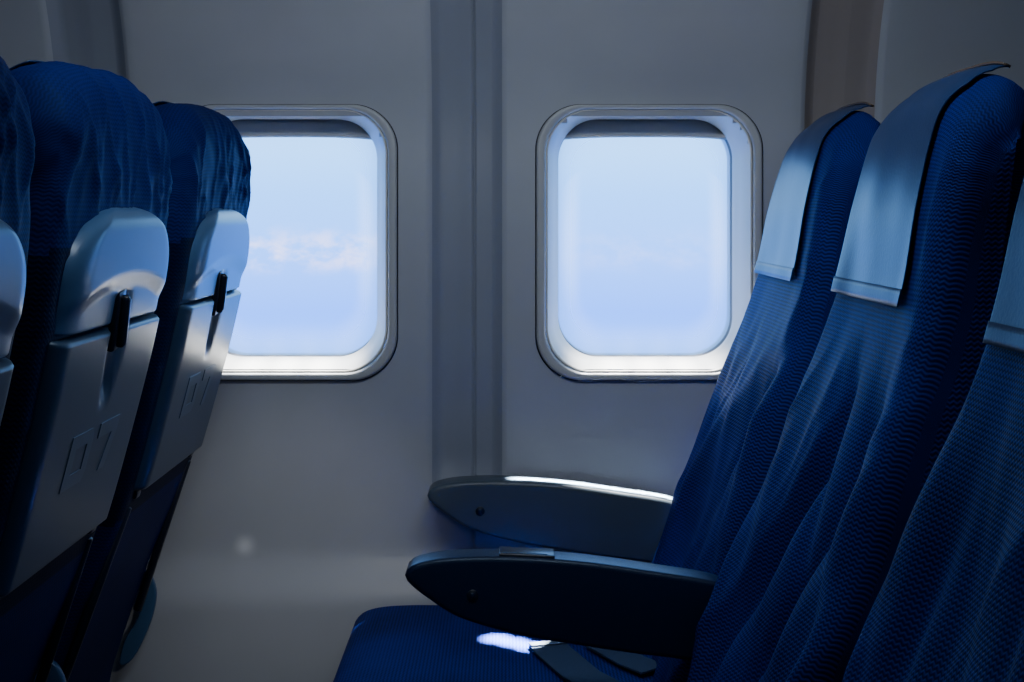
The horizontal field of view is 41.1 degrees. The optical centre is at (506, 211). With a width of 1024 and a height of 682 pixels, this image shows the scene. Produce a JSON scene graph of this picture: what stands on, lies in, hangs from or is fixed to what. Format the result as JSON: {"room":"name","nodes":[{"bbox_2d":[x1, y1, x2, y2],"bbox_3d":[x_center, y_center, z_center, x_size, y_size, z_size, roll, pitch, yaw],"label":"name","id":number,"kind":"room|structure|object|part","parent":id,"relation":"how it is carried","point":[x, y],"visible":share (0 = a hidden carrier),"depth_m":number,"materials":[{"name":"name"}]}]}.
{"room":"aircraft cabin","nodes":[
{"label":"aircraft cabin","id":0,"kind":"room"},
{"bbox_2d":[0,0,1023,681],"bbox_3d":[-0.055,0.265,1.909,4.511,1.530,0.233,0,0,0],"label":"wall","id":1,"kind":"structure","parent":0,"point":[303,509],"depth_m":2.00,"materials":[{"name":"grey plastic"}]},
{"bbox_2d":[204,104,397,380],"bbox_3d":[-0.326,0.041,2.041,0.333,0.412,0.108,0,0,0],"label":"window","id":2,"kind":"structure","parent":1,"relation":"in","point":[366,358],"depth_m":2.00,"materials":[{"name":"plastic"}]},
{"bbox_2d":[231,119,371,139],"bbox_3d":[-0.326,-0.136,2.058,0.272,0.058,0.010,0,0,0],"label":"blind","id":3,"kind":"object","parent":2,"relation":"attached to","point":[247,128],"depth_m":2.06,"materials":[{"name":"grey plastic"}]},
{"bbox_2d":[535,104,762,380],"bbox_3d":[0.208,0.041,2.041,0.333,0.412,0.108,0,0,0],"label":"window","id":4,"kind":"structure","parent":1,"relation":"in","point":[744,160],"depth_m":2.01,"materials":[{"name":"plastic"}]},
{"bbox_2d":[563,119,726,139],"bbox_3d":[0.208,-0.136,2.058,0.272,0.058,0.010,0,0,0],"label":"blind","id":5,"kind":"object","parent":4,"relation":"attached to","point":[584,128],"depth_m":2.06,"materials":[{"name":"grey plastic"}]},
{"label":"floor","id":6,"kind":"structure","parent":0,"visible":0},
{"bbox_2d":[0,56,35,424],"bbox_3d":[-0.702,0.457,0.831,0.721,1.191,0.454,0,0,0],"label":"seat","id":7,"kind":"object","parent":6,"relation":"on","point":[17,139],"visible":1,"depth_m":0.97,"materials":[{"name":"fabric"}]},
{"bbox_2d":[0,60,172,681],"bbox_3d":[-0.710,0.457,1.281,0.721,1.191,0.454,0,0,0],"label":"seat","id":8,"kind":"object","parent":6,"relation":"on","point":[101,182],"visible":0.93,"depth_m":1.22,"materials":[{"name":"fabric"}]},
{"bbox_3d":[-0.372,0.102,1.300,0.017,0.062,0.033,0,0,0],"label":"latch plate","id":9,"kind":"part","parent":8,"relation":"part of","materials":[{"name":"plastic"}]},
{"bbox_2d":[36,101,251,681],"bbox_3d":[-0.709,0.457,1.744,0.717,1.190,0.478,0,0,0],"label":"seat","id":10,"kind":"object","parent":6,"relation":"on","point":[207,228],"visible":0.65,"depth_m":1.66,"materials":[{"name":"fabric"}]},
{"bbox_3d":[-0.372,0.102,1.750,0.017,0.062,0.033,0,0,0],"label":"latch plate","id":11,"kind":"part","parent":10,"relation":"part of","materials":[{"name":"plastic"}]},
{"bbox_2d":[333,102,879,681],"bbox_3d":[0.133,0.457,1.744,0.702,1.190,0.478,0,0,0],"label":"seat","id":12,"kind":"object","parent":6,"relation":"on","point":[503,614],"visible":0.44,"depth_m":1.67,"materials":[{"name":"fabric"}]},
{"bbox_2d":[333,605,654,681],"bbox_3d":[-0.004,0.619,1.750,0.427,0.124,0.408,0,0,0],"label":"seat cushion","id":13,"kind":"object","parent":12,"relation":"on","point":[402,643],"depth_m":1.72,"materials":[{"name":"fabric"}]},
{"bbox_3d":[0.022,0.382,1.529,0.062,0.009,0.034,0,0,0],"label":"ashtray lid","id":14,"kind":"part","parent":12,"relation":"part of","materials":[{"name":"plastic"}]},
{"bbox_3d":[0.076,0.439,1.957,0.378,0.117,0.052,0,0,0],"label":"armrest","id":15,"kind":"part","parent":12,"relation":"part of","materials":[{"name":"grey plastic"}]},
{"bbox_3d":[0.076,0.439,1.529,0.378,0.117,0.044,0,0,0],"label":"armrest","id":16,"kind":"part","parent":12,"relation":"part of","materials":[{"name":"plastic"}]},
{"bbox_3d":[0.305,0.299,1.750,0.318,0.850,0.398,0,0,0],"label":"backrest","id":17,"kind":"part","parent":12,"relation":"part of","materials":[{"name":"fabric"}]},
{"bbox_2d":[687,61,1023,681],"bbox_3d":[0.133,0.457,1.279,0.702,1.190,0.449,0,0,0],"label":"seat","id":18,"kind":"object","parent":6,"relation":"on","point":[891,372],"visible":0.77,"depth_m":1.20,"materials":[{"name":"fabric"}]},
{"bbox_2d":[842,178,1023,681],"bbox_3d":[0.137,0.457,0.829,0.702,1.190,0.449,0,0,0],"label":"seat","id":19,"kind":"object","parent":6,"relation":"on","point":[948,606],"visible":1,"depth_m":0.94,"materials":[{"name":"fabric"}]},
{"bbox_3d":[0.307,0.302,0.850,0.321,0.857,0.398,0,0,0],"label":"backrest","id":20,"kind":"part","parent":19,"relation":"part of","materials":[{"name":"fabric"}]}
]}

